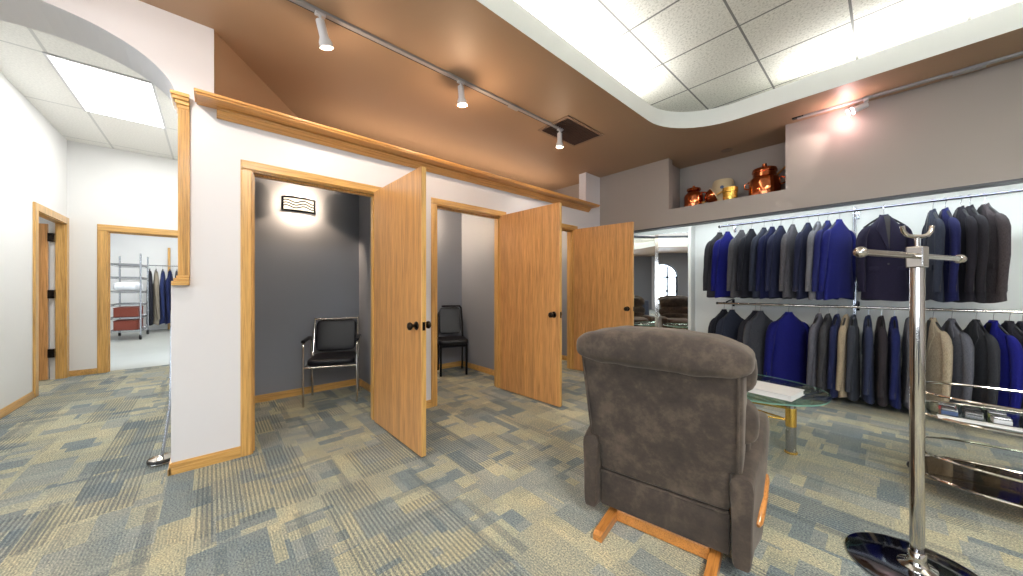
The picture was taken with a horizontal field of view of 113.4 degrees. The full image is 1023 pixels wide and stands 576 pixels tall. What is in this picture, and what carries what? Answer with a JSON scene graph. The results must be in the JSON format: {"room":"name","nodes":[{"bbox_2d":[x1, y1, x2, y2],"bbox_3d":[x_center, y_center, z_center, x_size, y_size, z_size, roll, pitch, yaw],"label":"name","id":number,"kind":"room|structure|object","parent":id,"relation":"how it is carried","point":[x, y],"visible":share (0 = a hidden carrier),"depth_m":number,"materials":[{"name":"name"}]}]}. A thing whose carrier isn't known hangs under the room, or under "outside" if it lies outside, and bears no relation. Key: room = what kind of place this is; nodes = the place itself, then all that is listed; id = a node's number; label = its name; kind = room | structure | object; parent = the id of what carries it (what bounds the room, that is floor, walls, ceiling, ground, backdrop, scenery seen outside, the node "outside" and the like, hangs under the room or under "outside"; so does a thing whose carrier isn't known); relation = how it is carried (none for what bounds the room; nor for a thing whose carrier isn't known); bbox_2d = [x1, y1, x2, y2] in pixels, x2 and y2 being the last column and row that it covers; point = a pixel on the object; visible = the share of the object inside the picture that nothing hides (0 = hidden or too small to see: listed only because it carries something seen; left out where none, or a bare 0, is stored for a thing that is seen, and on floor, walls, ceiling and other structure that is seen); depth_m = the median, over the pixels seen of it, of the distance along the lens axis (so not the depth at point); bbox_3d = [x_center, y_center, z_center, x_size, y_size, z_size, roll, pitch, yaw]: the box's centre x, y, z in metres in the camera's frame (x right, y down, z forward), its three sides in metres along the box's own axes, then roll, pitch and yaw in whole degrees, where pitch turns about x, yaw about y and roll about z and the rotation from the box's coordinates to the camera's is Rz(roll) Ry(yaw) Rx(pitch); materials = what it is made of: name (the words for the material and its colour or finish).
{"room":"clothing store","nodes":[
{"label":"clothing store","id":0,"kind":"room"},
{"bbox_2d":[0,72,66,409],"bbox_3d":[-4.644,-0.400,2.956,0.080,3.200,4.200,0,0,-42],"label":"wall","id":1,"kind":"structure","parent":0,"point":[33,153],"depth_m":3.43,"materials":[{"name":"paint"}]},
{"bbox_2d":[39,223,55,380],"bbox_3d":[-6.350,0.178,4.064,1.005,2.016,0.055,0,0,-42],"label":"door","id":2,"kind":"structure","parent":1,"relation":"in","point":[45,237],"depth_m":4.33,"materials":[{"name":"brown wood"}]},
{"bbox_2d":[0,368,96,418],"bbox_3d":[-4.601,1.163,3.163,0.260,0.075,3.950,0,0,-42],"label":"baseboard","id":3,"kind":"structure","parent":1,"relation":"attached to","point":[18,403],"depth_m":3.50,"materials":[{"name":"brown wood"}]},
{"bbox_2d":[33,202,68,396],"bbox_3d":[-5.639,0.128,4.086,0.095,2.145,1.180,0,0,-42],"label":"door frame","id":4,"kind":"structure","parent":1,"relation":"attached to","point":[61,222],"depth_m":4.43,"materials":[{"name":"brown wood"}]},
{"bbox_2d":[39,217,54,379],"bbox_3d":[-6.523,-0.300,3.691,1.800,3.000,3.200,0,0,-42],"label":"wall","id":5,"kind":"structure","parent":0,"point":[41,220],"depth_m":4.42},
{"bbox_2d":[0,20,177,159],"bbox_3d":[-4.116,-2.025,3.422,1.570,0.050,4.450,0,0,-42],"label":"ceiling","id":6,"kind":"structure","parent":0,"point":[23,63],"depth_m":3.51,"materials":[{"name":"tile"}]},
{"bbox_2d":[42,51,166,128],"bbox_3d":[-4.140,-1.992,3.522,0.650,0.013,1.260,0,0,-42],"label":"recessed light","id":7,"kind":"object","parent":6,"relation":"in","point":[101,91],"visible":0.87,"depth_m":3.40,"materials":[{"name":"white"}]},
{"bbox_2d":[67,140,177,370],"bbox_3d":[-5.597,-0.400,5.003,1.470,3.200,0.120,0,0,-42],"label":"wall","id":8,"kind":"structure","parent":0,"point":[107,186],"depth_m":4.71,"materials":[{"name":"paint"}]},
{"bbox_2d":[97,224,177,372],"bbox_3d":[-5.464,0.150,5.109,1.050,2.100,0.138,0,0,-42],"label":"door frame","id":9,"kind":"structure","parent":8,"relation":"attached to","point":[103,231],"depth_m":4.76,"materials":[{"name":"brown wood"}]},
{"bbox_2d":[110,233,177,330],"bbox_3d":[-7.987,-0.350,7.426,6.000,3.100,6.680,0,0,-42],"label":"wall","id":10,"kind":"structure","parent":0,"point":[129,247],"depth_m":9.49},
{"bbox_2d":[214,31,296,116],"bbox_3d":[-1.421,-1.510,4.768,1.238,0.520,4.965,0,0,28],"label":"wall","id":11,"kind":"structure","parent":0,"point":[233,78],"depth_m":2.56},
{"bbox_2d":[0,0,599,462],"bbox_3d":[-3.124,-0.400,1.579,11.850,3.200,0.380,0,0,-42],"label":"wall","id":12,"kind":"structure","parent":0,"point":[172,51],"depth_m":2.28,"materials":[{"name":"paint"}]},
{"bbox_2d":[170,89,189,284],"bbox_3d":[-2.197,-0.638,2.233,0.090,1.243,0.211,0,0,-42],"label":"pilaster","id":13,"kind":"object","parent":12,"relation":"attached to","point":[180,101],"visible":0.81,"depth_m":2.19,"materials":[{"name":"brown wood"}]},
{"bbox_2d":[240,159,382,456],"bbox_3d":[-1.586,0.142,2.775,1.023,2.115,0.148,0,0,-42],"label":"door frame","id":14,"kind":"structure","parent":12,"relation":"attached to","point":[249,170],"depth_m":2.42,"materials":[{"name":"brown wood"}]},
{"bbox_2d":[194,88,599,211],"bbox_3d":[-0.500,-1.211,3.790,4.470,0.094,0.525,0,0,-42],"label":"crown molding","id":15,"kind":"structure","parent":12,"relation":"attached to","point":[228,109],"depth_m":2.85,"materials":[{"name":"brown wood"}]},
{"bbox_2d":[374,166,430,456],"bbox_3d":[-0.918,0.167,2.692,0.178,2.045,0.886,0,0,-43],"label":"door","id":16,"kind":"structure","parent":12,"relation":"in","point":[400,323],"depth_m":2.60,"materials":[{"name":"brown wood"}]},
{"bbox_2d":[431,197,505,406],"bbox_3d":[-0.479,0.142,3.767,1.000,2.115,0.148,0,0,-42],"label":"door frame","id":17,"kind":"structure","parent":12,"relation":"attached to","point":[436,203],"depth_m":3.60,"materials":[{"name":"brown wood"}]},
{"bbox_2d":[500,202,561,406],"bbox_3d":[0.184,0.167,3.679,0.178,2.045,0.886,0,0,-44],"label":"door","id":18,"kind":"structure","parent":12,"relation":"in","point":[530,239],"depth_m":3.61,"materials":[{"name":"brown wood"}]},
{"bbox_2d":[562,223,577,368],"bbox_3d":[0.567,0.142,4.702,0.995,2.115,0.148,0,0,-42],"label":"door frame","id":19,"kind":"structure","parent":12,"relation":"attached to","point":[569,229],"depth_m":4.98,"materials":[{"name":"brown wood"}]},
{"bbox_2d":[574,222,633,370],"bbox_3d":[1.246,0.167,4.634,0.886,2.045,0.178,0,0,42],"label":"door","id":20,"kind":"structure","parent":12,"relation":"in","point":[603,255],"depth_m":4.61,"materials":[{"name":"brown wood"}]},
{"bbox_2d":[255,177,566,395],"bbox_3d":[-0.835,0.000,4.419,4.650,2.400,1.300,0,0,-42],"label":"wall","id":21,"kind":"structure","parent":0,"point":[308,266],"depth_m":3.94,"materials":[{"name":"paint"}]},
{"bbox_2d":[282,196,314,214],"bbox_3d":[-2.355,-0.917,3.727,0.322,0.159,0.103,0,0,-42],"label":"wall sconce","id":22,"kind":"object","parent":21,"relation":"attached to","point":[289,203],"visible":1,"depth_m":3.69,"materials":[{"name":"black metal"}]},
{"bbox_2d":[168,355,566,475],"bbox_3d":[-0.830,1.163,4.260,4.855,0.075,1.344,0,0,-42],"label":"baseboard","id":23,"kind":"structure","parent":21,"relation":"attached to","point":[317,388],"depth_m":3.54,"materials":[{"name":"brown wood"}]},
{"bbox_2d":[0,329,1022,575],"bbox_3d":[-3.386,1.250,2.472,12.650,0.100,20.200,0,0,-42],"label":"floor","id":24,"kind":"structure","parent":0,"point":[324,489],"depth_m":1.96,"materials":[{"name":"carpet"}]},
{"bbox_2d":[110,254,148,340],"bbox_3d":[-9.223,0.199,8.118,0.520,1.998,1.310,0,0,-42],"label":"wire cart","id":25,"kind":"object","parent":24,"relation":"on","point":[124,265],"visible":0.81,"depth_m":7.84,"materials":[{"name":"silver metal"}]},
{"bbox_2d":[113,318,143,330],"bbox_3d":[-9.157,0.860,8.043,0.390,0.215,0.810,0,0,-42],"label":"storage box","id":26,"kind":"object","parent":25,"relation":"on","point":[129,323],"visible":0.84,"depth_m":7.78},
{"bbox_2d":[110,325,147,332],"bbox_3d":[-9.223,0.993,8.118,0.502,0.047,1.209,0,0,-42],"label":"shelf","id":27,"kind":"object","parent":25,"relation":"attached to","point":[141,329],"depth_m":7.78,"materials":[{"name":"silver metal"}]},
{"bbox_2d":[146,313,170,467],"bbox_3d":[-2.400,0.679,2.307,0.147,1.039,0.147,0,0,34],"label":"stand","id":28,"kind":"object","parent":24,"relation":"on","point":[162,459],"visible":0.73,"depth_m":2.31,"materials":[{"name":"silver metal"}]},
{"bbox_2d":[301,316,360,407],"bbox_3d":[-1.944,0.766,3.682,0.530,0.858,0.522,0,0,-21],"label":"armchair","id":29,"kind":"object","parent":24,"relation":"on","point":[332,334],"visible":1,"depth_m":3.79,"materials":[{"name":"black leather"}]},
{"bbox_2d":[437,305,467,376],"bbox_3d":[-0.855,0.728,4.803,0.410,0.940,0.493,0,0,-18],"label":"chair","id":30,"kind":"object","parent":24,"relation":"on","point":[448,318],"visible":0.99,"depth_m":4.92,"materials":[{"name":"leather"}]},
{"bbox_2d":[634,232,687,329],"bbox_3d":[2.211,0.187,5.164,0.963,2.024,0.095,0,0,22],"label":"mirror","id":31,"kind":"object","parent":24,"relation":"on","point":[660,260],"visible":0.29,"depth_m":5.13,"materials":[{"name":"clear glass"}]},
{"bbox_2d":[576,325,769,575],"bbox_3d":[0.875,0.690,1.814,0.832,1.015,0.948,0,0,38],"label":"recliner","id":32,"kind":"object","parent":24,"relation":"on","point":[675,445],"visible":1,"depth_m":1.48,"materials":[{"name":"brown fabric"}]},
{"bbox_2d":[746,360,757,391],"bbox_3d":[0.764,0.355,1.677,0.750,0.256,0.200,0,0,38],"label":"cushion","id":33,"kind":"object","parent":32,"relation":"on","point":[751,380],"depth_m":1.40,"materials":[{"name":"brown fabric"}]},
{"bbox_2d":[745,399,759,443],"bbox_3d":[0.771,0.580,1.685,0.764,0.246,0.200,0,0,38],"label":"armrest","id":34,"kind":"object","parent":32,"relation":"on","point":[752,421],"depth_m":1.41,"materials":[{"name":"brown fabric"}]},
{"bbox_2d":[747,374,831,455],"bbox_3d":[1.784,0.985,2.804,0.928,0.430,1.288,0,0,-42],"label":"coffee table","id":35,"kind":"object","parent":24,"relation":"on","point":[813,396],"visible":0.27,"depth_m":2.42,"materials":[{"name":"clear glass"}]},
{"bbox_2d":[748,380,804,401],"bbox_3d":[1.895,0.750,2.501,0.260,0.038,0.380,0,0,-34],"label":"book","id":36,"kind":"object","parent":35,"relation":"on","point":[772,390],"visible":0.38,"depth_m":2.40,"materials":[{"name":"white paper"}]},
{"bbox_2d":[845,225,977,575],"bbox_3d":[1.704,0.468,1.410,0.819,1.463,0.434,0,0,-42],"label":"stand","id":37,"kind":"object","parent":24,"relation":"on","point":[878,554],"visible":1,"depth_m":1.41,"materials":[{"name":"silver metal"}]},
{"bbox_2d":[906,381,1022,508],"bbox_3d":[2.902,0.826,1.631,0.563,0.744,1.270,0,0,-42],"label":"display rack","id":38,"kind":"object","parent":24,"relation":"on","point":[1003,485],"visible":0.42,"depth_m":1.90,"materials":[{"name":"silver metal"}]},
{"bbox_2d":[925,401,1022,433],"bbox_3d":[2.902,0.730,1.631,0.529,0.006,1.184,0,0,-42],"label":"glass shelf","id":39,"kind":"object","parent":38,"relation":"attached to","point":[931,407],"depth_m":1.92,"materials":[{"name":"white"}]},
{"bbox_2d":[925,456,1022,504],"bbox_3d":[2.902,1.080,1.631,0.529,0.006,1.184,0,0,-42],"label":"glass shelf","id":40,"kind":"object","parent":38,"relation":"attached to","point":[995,488],"depth_m":1.91,"materials":[{"name":"white"}]},
{"bbox_2d":[937,414,1022,431],"bbox_3d":[2.528,0.724,1.779,0.060,0.006,0.340,0,0,-44],"label":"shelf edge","id":41,"kind":"object","parent":38,"relation":"on","point":[938,415],"visible":1,"depth_m":1.79,"materials":[{"name":"white metal"}]},
{"bbox_3d":[-9.673,0.282,9.460,2.232,1.826,0.500,0,0,-42],"label":"rack","id":42,"kind":"object","parent":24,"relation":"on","visible":0},
{"label":"hanger","id":43,"kind":"object","parent":42,"relation":"hanging from","visible":0},
{"bbox_2d":[153,270,159,324],"bbox_3d":[-9.843,0.266,9.309,0.498,1.507,0.144,0,0,40],"label":"suit jacket","id":44,"kind":"object","parent":43,"relation":"hanging from","point":[156,288],"visible":0.96,"depth_m":9.18,"materials":[{"name":"fabric"}]},
{"bbox_3d":[-9.747,-0.527,9.394,0.037,0.224,0.309,0,0,-41],"label":"hanger","id":45,"kind":"object","parent":42,"relation":"hanging from","visible":0},
{"bbox_2d":[159,271,165,324],"bbox_3d":[-9.749,0.266,9.393,0.140,1.507,0.497,0,0,-41],"label":"suit jacket","id":46,"kind":"object","parent":45,"relation":"hanging from","point":[162,300],"visible":0.76,"depth_m":9.25,"materials":[{"name":"fabric"}]},
{"bbox_2d":[139,0,1022,190],"bbox_3d":[-0.308,-1.770,-1.081,12.500,0.001,10.800,0,0,-42],"label":"ceiling","id":47,"kind":"structure","parent":0,"point":[361,86],"depth_m":2.98,"materials":[{"name":"paint"}]},
{"bbox_2d":[288,0,563,148],"bbox_3d":[-0.816,-1.659,2.502,3.720,0.220,0.132,0,0,-42],"label":"track light","id":48,"kind":"object","parent":47,"relation":"attached to","point":[325,43],"visible":1,"depth_m":2.51,"materials":[{"name":"grey plastic"}]},
{"bbox_2d":[538,115,603,146],"bbox_3d":[0.679,-1.764,3.815,0.650,0.012,0.430,0,0,-42],"label":"ceiling vent","id":49,"kind":"object","parent":47,"relation":"in","point":[575,132],"visible":0.93,"depth_m":3.79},
{"bbox_2d":[477,0,1022,127],"bbox_3d":[0.358,-1.943,-0.700,9.400,0.354,5.680,0,0,-42],"label":"tray lip","id":50,"kind":"structure","parent":47,"relation":"attached to","point":[1009,18],"depth_m":2.76,"materials":[{"name":"paint"}]},
{"bbox_2d":[792,51,1022,119],"bbox_3d":[3.845,-1.698,2.475,0.088,0.143,2.760,0,0,-42],"label":"track light","id":51,"kind":"object","parent":47,"relation":"attached to","point":[850,111],"visible":1,"depth_m":2.94,"materials":[{"name":"grey plastic"}]},
{"bbox_2d":[515,0,1022,111],"bbox_3d":[0.358,-2.115,-0.700,9.440,0.030,5.720,0,0,-42],"label":"ceiling","id":52,"kind":"structure","parent":0,"point":[674,55],"depth_m":2.81,"materials":[{"name":"tile"}]},
{"bbox_2d":[554,58,1022,230],"bbox_3d":[3.927,-0.285,2.675,0.120,2.970,10.750,0,0,-42],"label":"wall","id":53,"kind":"structure","parent":0,"point":[966,129],"depth_m":3.12,"materials":[{"name":"paint"}]},
{"bbox_2d":[672,142,784,208],"bbox_3d":[2.845,-1.390,4.371,0.530,0.760,1.490,0,0,-42],"label":"wall niche","id":54,"kind":"object","parent":53,"relation":"in","point":[739,167],"visible":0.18,"depth_m":4.53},
{"bbox_2d":[684,186,705,206],"bbox_3d":[2.505,-1.232,4.566,0.285,0.322,0.234,0,0,22],"label":"copper kettle","id":55,"kind":"object","parent":54,"relation":"on","point":[693,196],"visible":0.82,"depth_m":4.49,"materials":[{"name":"orange metal"}]},
{"bbox_2d":[744,163,784,195],"bbox_3d":[3.005,-1.275,3.990,0.311,0.408,0.311,0,0,3],"label":"copper kettle","id":56,"kind":"object","parent":54,"relation":"on","point":[765,179],"visible":0.84,"depth_m":3.88,"materials":[{"name":"brown"}]},
{"bbox_2d":[634,178,1022,232],"bbox_3d":[3.283,-0.836,3.394,0.131,0.018,4.880,0,0,-42],"label":"trim","id":57,"kind":"structure","parent":53,"relation":"attached to","point":[1019,180],"depth_m":3.25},
{"bbox_2d":[634,183,1022,396],"bbox_3d":[3.467,0.075,3.773,0.660,2.250,5.400,0,0,-42],"label":"wall","id":58,"kind":"structure","parent":0,"point":[1010,205],"depth_m":3.61,"materials":[{"name":"paint"}]},
{"bbox_2d":[688,226,694,330],"bbox_3d":[2.643,0.100,4.928,0.150,2.200,0.040,0,0,-42],"label":"trim","id":59,"kind":"structure","parent":58,"relation":"attached to","point":[691,229],"depth_m":4.89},
{"bbox_2d":[716,298,1022,313],"bbox_3d":[4.026,0.196,3.234,0.347,0.109,3.578,0,0,-42],"label":"rail","id":60,"kind":"object","parent":58,"relation":"attached to","point":[857,306],"visible":0.98,"depth_m":3.42,"materials":[{"name":"silver metal"}]},
{"bbox_2d":[874,315,887,406],"bbox_3d":[3.700,0.707,3.365,0.097,0.861,0.497,0,0,44],"label":"suit jacket","id":61,"kind":"object","parent":60,"relation":"hanging from","point":[880,339],"visible":0.95,"depth_m":3.23,"materials":[{"name":"fabric"}]},
{"bbox_2d":[925,317,952,401],"bbox_3d":[3.913,0.707,3.123,0.097,0.861,0.497,0,0,28],"label":"suit jacket","id":62,"kind":"object","parent":60,"relation":"hanging from","point":[938,343],"visible":0.5,"depth_m":3.02,"materials":[{"name":"fabric"}]},
{"bbox_2d":[942,318,973,403],"bbox_3d":[3.986,0.706,3.043,0.094,0.861,0.497,0,0,26],"label":"suit jacket","id":63,"kind":"object","parent":60,"relation":"hanging from","point":[963,347],"visible":0.41,"depth_m":2.91,"materials":[{"name":"fabric"}]},
{"bbox_2d":[963,319,999,407],"bbox_3d":[4.073,0.706,2.946,0.094,0.861,0.497,0,0,28],"label":"suit jacket","id":64,"kind":"object","parent":60,"relation":"hanging from","point":[986,346],"visible":0.45,"depth_m":2.83,"materials":[{"name":"fabric"}]},
{"bbox_2d":[984,320,1022,408],"bbox_3d":[4.128,0.707,2.882,0.097,0.861,0.497,0,0,22],"label":"suit jacket","id":65,"kind":"object","parent":60,"relation":"hanging from","point":[1011,351],"visible":0.28,"depth_m":2.73,"materials":[{"name":"fabric"}]},
{"bbox_3d":[2.839,0.293,4.326,0.309,0.224,0.037,0,0,-12],"label":"hanger","id":66,"kind":"object","parent":60,"relation":"hanging from","visible":0},
{"bbox_2d":[715,309,743,340],"bbox_3d":[2.839,0.707,4.326,0.497,0.861,0.097,0,0,-12],"label":"suit jacket","id":67,"kind":"object","parent":66,"relation":"hanging from","point":[728,326],"visible":0.42,"depth_m":4.28,"materials":[{"name":"fabric"}]},
{"bbox_3d":[3.039,0.293,4.101,0.309,0.224,0.037,0,0,-12],"label":"hanger","id":68,"kind":"object","parent":60,"relation":"hanging from","visible":0},
{"bbox_2d":[743,311,772,374],"bbox_3d":[3.038,0.707,4.103,0.497,0.861,0.097,0,0,-12],"label":"suit jacket","id":69,"kind":"object","parent":68,"relation":"hanging from","point":[754,334],"visible":0.44,"depth_m":4.05,"materials":[{"name":"fabric"}]},
{"bbox_3d":[3.218,0.293,3.902,0.309,0.224,0.037,0,0,4],"label":"hanger","id":70,"kind":"object","parent":60,"relation":"hanging from","visible":0},
{"bbox_2d":[763,312,809,383],"bbox_3d":[3.217,0.707,3.906,0.499,0.861,0.186,0,0,4],"label":"suit jacket","id":71,"kind":"object","parent":70,"relation":"hanging from","point":[786,339],"visible":0.82,"depth_m":3.84,"materials":[{"name":"fabric"}]},
{"label":"hanger","id":72,"kind":"object","parent":60,"relation":"hanging from","visible":0},
{"bbox_2d":[806,313,822,388],"bbox_3d":[3.393,0.707,3.708,0.497,0.861,0.097,0,0,-31],"label":"suit jacket","id":73,"kind":"object","parent":72,"relation":"hanging from","point":[813,336],"visible":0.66,"depth_m":3.60,"materials":[{"name":"fabric"}]},
{"label":"hanger","id":74,"kind":"object","parent":60,"relation":"hanging from","visible":0},
{"bbox_2d":[817,313,831,392],"bbox_3d":[3.441,0.706,3.652,0.497,0.861,0.094,0,0,-35],"label":"suit jacket","id":75,"kind":"object","parent":74,"relation":"hanging from","point":[825,328],"visible":0.64,"depth_m":3.53,"materials":[{"name":"fabric"}]},
{"bbox_3d":[3.488,0.293,3.600,0.309,0.224,0.037,0,0,-37],"label":"hanger","id":76,"kind":"object","parent":60,"relation":"hanging from","visible":0},
{"bbox_2d":[827,314,840,397],"bbox_3d":[3.488,0.707,3.601,0.497,0.861,0.097,0,0,-37],"label":"suit jacket","id":77,"kind":"object","parent":76,"relation":"hanging from","point":[833,333],"visible":0.62,"depth_m":3.47,"materials":[{"name":"fabric"}]},
{"label":"hanger","id":78,"kind":"object","parent":60,"relation":"hanging from","visible":0},
{"bbox_2d":[836,314,849,397],"bbox_3d":[3.534,0.706,3.548,0.497,0.861,0.094,0,0,-36],"label":"suit jacket","id":79,"kind":"object","parent":78,"relation":"hanging from","point":[842,333],"visible":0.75,"depth_m":3.42,"materials":[{"name":"fabric"}]},
{"bbox_3d":[3.640,0.293,3.431,0.309,0.224,0.037,0,0,-45],"label":"hanger","id":80,"kind":"object","parent":60,"relation":"hanging from","visible":0},
{"bbox_2d":[861,315,874,403],"bbox_3d":[3.638,0.707,3.432,0.497,0.861,0.097,0,0,-45],"label":"suit jacket","id":81,"kind":"object","parent":80,"relation":"hanging from","point":[867,346],"visible":0.98,"depth_m":3.29,"materials":[{"name":"fabric"}]},
{"bbox_3d":[3.757,0.293,3.300,0.309,0.224,0.037,0,0,-44],"label":"hanger","id":82,"kind":"object","parent":60,"relation":"hanging from","visible":0},
{"bbox_2d":[888,316,901,408],"bbox_3d":[3.755,0.707,3.301,0.497,0.861,0.097,0,0,-44],"label":"suit jacket","id":83,"kind":"object","parent":82,"relation":"hanging from","point":[894,349],"visible":0.8,"depth_m":3.16,"materials":[{"name":"fabric"}]},
{"label":"hanger","id":84,"kind":"object","parent":60,"relation":"hanging from","visible":0},
{"bbox_2d":[901,317,908,408],"bbox_3d":[3.820,0.707,3.228,0.497,0.861,0.097,0,0,-44],"label":"suit jacket","id":85,"kind":"object","parent":84,"relation":"hanging from","point":[905,339],"visible":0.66,"depth_m":3.17,"materials":[{"name":"fabric"}]},
{"bbox_2d":[718,189,1022,231],"bbox_3d":[4.035,-0.812,3.224,0.347,0.109,3.553,0,0,-42],"label":"rail","id":86,"kind":"object","parent":58,"relation":"attached to","point":[856,210],"visible":1,"depth_m":3.37,"materials":[{"name":"silver metal"}]},
{"bbox_2d":[856,214,914,300],"bbox_3d":[3.692,-0.302,3.331,0.420,0.861,0.200,0,0,26],"label":"suit jacket","id":87,"kind":"object","parent":86,"relation":"hanging from","point":[878,278],"visible":0.81,"depth_m":3.27,"materials":[{"name":"fabric"}]},
{"bbox_2d":[952,205,977,302],"bbox_3d":[4.019,-0.302,3.006,0.096,0.861,0.497,0,0,35],"label":"suit jacket","id":88,"kind":"object","parent":86,"relation":"hanging from","point":[969,226],"visible":0.47,"depth_m":2.85,"materials":[{"name":"fabric"}]},
{"bbox_2d":[965,204,988,302],"bbox_3d":[4.051,-0.301,2.972,0.099,0.861,0.497,0,0,34],"label":"suit jacket","id":89,"kind":"object","parent":86,"relation":"hanging from","point":[983,226],"visible":0.38,"depth_m":2.79,"materials":[{"name":"fabric"}]},
{"bbox_2d":[977,203,1010,302],"bbox_3d":[4.104,-0.302,2.912,0.096,0.861,0.497,0,0,27],"label":"suit jacket","id":90,"kind":"object","parent":86,"relation":"hanging from","point":[997,274],"visible":0.48,"depth_m":2.77,"materials":[{"name":"fabric"}]},
{"bbox_3d":[3.915,-0.715,3.123,0.037,0.224,0.309,0,0,40],"label":"hanger","id":91,"kind":"object","parent":86,"relation":"hanging from","visible":0},
{"bbox_2d":[921,209,945,302],"bbox_3d":[3.913,-0.301,3.124,0.099,0.861,0.497,0,0,40],"label":"suit jacket","id":92,"kind":"object","parent":91,"relation":"hanging from","point":[934,282],"visible":0.66,"depth_m":2.99,"materials":[{"name":"fabric"}]},
{"label":"hanger","id":93,"kind":"object","parent":86,"relation":"hanging from","visible":0},
{"bbox_2d":[755,226,775,298],"bbox_3d":[3.116,-0.301,4.017,0.497,0.861,0.097,0,0,-20],"label":"suit jacket","id":94,"kind":"object","parent":93,"relation":"hanging from","point":[762,243],"visible":0.43,"depth_m":3.94,"materials":[{"name":"fabric"}]},
{"bbox_3d":[3.170,-0.715,3.956,0.309,0.224,0.037,0,0,-23],"label":"hanger","id":95,"kind":"object","parent":86,"relation":"hanging from","visible":0},
{"bbox_2d":[765,226,791,298],"bbox_3d":[3.169,-0.302,3.955,0.497,0.861,0.094,0,0,-23],"label":"suit jacket","id":96,"kind":"object","parent":95,"relation":"hanging from","point":[774,241],"visible":0.61,"depth_m":3.88,"materials":[{"name":"fabric"}]},
{"bbox_3d":[3.242,-0.715,3.875,0.309,0.224,0.037,0,0,-29],"label":"hanger","id":97,"kind":"object","parent":86,"relation":"hanging from","visible":0},
{"bbox_2d":[779,224,797,298],"bbox_3d":[3.242,-0.302,3.874,0.497,0.861,0.094,0,0,-29],"label":"suit jacket","id":98,"kind":"object","parent":97,"relation":"hanging from","point":[788,239],"visible":0.68,"depth_m":3.78,"materials":[{"name":"fabric"}]},
{"label":"hanger","id":99,"kind":"object","parent":86,"relation":"hanging from","visible":0},
{"bbox_2d":[792,222,812,299],"bbox_3d":[3.331,-0.301,3.776,0.497,0.861,0.097,0,0,-24],"label":"suit jacket","id":100,"kind":"object","parent":99,"relation":"hanging from","point":[800,245],"visible":0.58,"depth_m":3.69,"materials":[{"name":"fabric"}]},
{"label":"hanger","id":101,"kind":"object","parent":86,"relation":"hanging from","visible":0},
{"bbox_2d":[805,221,821,299],"bbox_3d":[3.388,-0.301,3.714,0.497,0.861,0.097,0,0,-31],"label":"suit jacket","id":102,"kind":"object","parent":101,"relation":"hanging from","point":[810,241],"visible":0.45,"depth_m":3.60,"materials":[{"name":"fabric"}]},
{"bbox_3d":[3.438,-0.715,3.656,0.309,0.224,0.037,0,0,-24],"label":"hanger","id":103,"kind":"object","parent":86,"relation":"hanging from","visible":0},
{"bbox_2d":[812,220,838,299],"bbox_3d":[3.439,-0.301,3.656,0.497,0.861,0.097,0,0,-24],"label":"suit jacket","id":104,"kind":"object","parent":103,"relation":"hanging from","point":[817,240],"visible":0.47,"depth_m":3.56,"materials":[{"name":"fabric"}]},
{"bbox_3d":[3.498,-0.715,3.589,0.309,0.224,0.037,0,0,-13],"label":"hanger","id":105,"kind":"object","parent":86,"relation":"hanging from","visible":0},
{"bbox_2d":[818,219,855,299],"bbox_3d":[3.499,-0.301,3.589,0.497,0.861,0.097,0,0,-13],"label":"suit jacket","id":106,"kind":"object","parent":105,"relation":"hanging from","point":[837,265],"visible":1,"depth_m":3.54,"materials":[{"name":"fabric"}]},
{"label":"hanger","id":107,"kind":"object","parent":86,"relation":"hanging from","visible":0},
{"bbox_2d":[934,207,960,301],"bbox_3d":[3.962,-0.302,3.070,0.096,0.861,0.497,0,0,36],"label":"suit jacket","id":108,"kind":"object","parent":107,"relation":"hanging from","point":[952,224],"visible":0.41,"depth_m":2.92,"materials":[{"name":"fabric"}]},
{"bbox_2d":[845,314,860,400],"bbox_3d":[3.569,0.707,3.509,0.497,0.861,0.097,0,0,-40],"label":"suit jacket","id":109,"kind":"object","parent":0,"point":[852,381],"visible":0.97,"depth_m":3.38,"materials":[{"name":"fabric"}]},
{"bbox_3d":[2.806,-0.715,4.363,0.309,0.224,0.037,0,0,-16],"label":"hanger","id":110,"kind":"object","parent":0,"visible":0},
{"bbox_2d":[711,231,739,297],"bbox_3d":[2.806,-0.301,4.363,0.497,0.861,0.097,0,0,-16],"label":"suit jacket","id":111,"kind":"object","parent":110,"relation":"hanging from","point":[720,248],"visible":0.62,"depth_m":4.30,"materials":[{"name":"fabric"}]},
{"label":"hanger","id":112,"kind":"object","parent":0,"visible":0},
{"bbox_2d":[703,232,729,297],"bbox_3d":[2.744,-0.302,4.430,0.497,0.861,0.094,0,0,-15],"label":"suit jacket","id":113,"kind":"object","parent":112,"relation":"hanging from","point":[709,246],"visible":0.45,"depth_m":4.37,"materials":[{"name":"fabric"}]},
{"bbox_3d":[2.909,-0.715,4.248,0.309,0.224,0.037,0,0,-23],"label":"hanger","id":114,"kind":"object","parent":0,"visible":0},
{"bbox_2d":[726,230,745,297],"bbox_3d":[2.909,-0.301,4.248,0.497,0.861,0.097,0,0,-23],"label":"suit jacket","id":115,"kind":"object","parent":114,"relation":"hanging from","point":[733,245],"visible":0.5,"depth_m":4.16,"materials":[{"name":"fabric"}]},
{"bbox_3d":[2.978,-0.715,4.170,0.309,0.224,0.037,0,0,-22],"label":"hanger","id":116,"kind":"object","parent":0,"visible":0},
{"bbox_2d":[736,229,756,297],"bbox_3d":[2.978,-0.302,4.168,0.497,0.861,0.094,0,0,-22],"label":"suit jacket","id":117,"kind":"object","parent":116,"relation":"hanging from","point":[743,253],"visible":0.53,"depth_m":4.09,"materials":[{"name":"fabric"}]},
{"label":"hanger","id":118,"kind":"object","parent":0,"visible":0},
{"bbox_2d":[748,227,766,298],"bbox_3d":[3.062,-0.302,4.075,0.497,0.861,0.094,0,0,-23],"label":"suit jacket","id":119,"kind":"object","parent":118,"relation":"hanging from","point":[753,248],"visible":0.41,"depth_m":3.99,"materials":[{"name":"fabric"}]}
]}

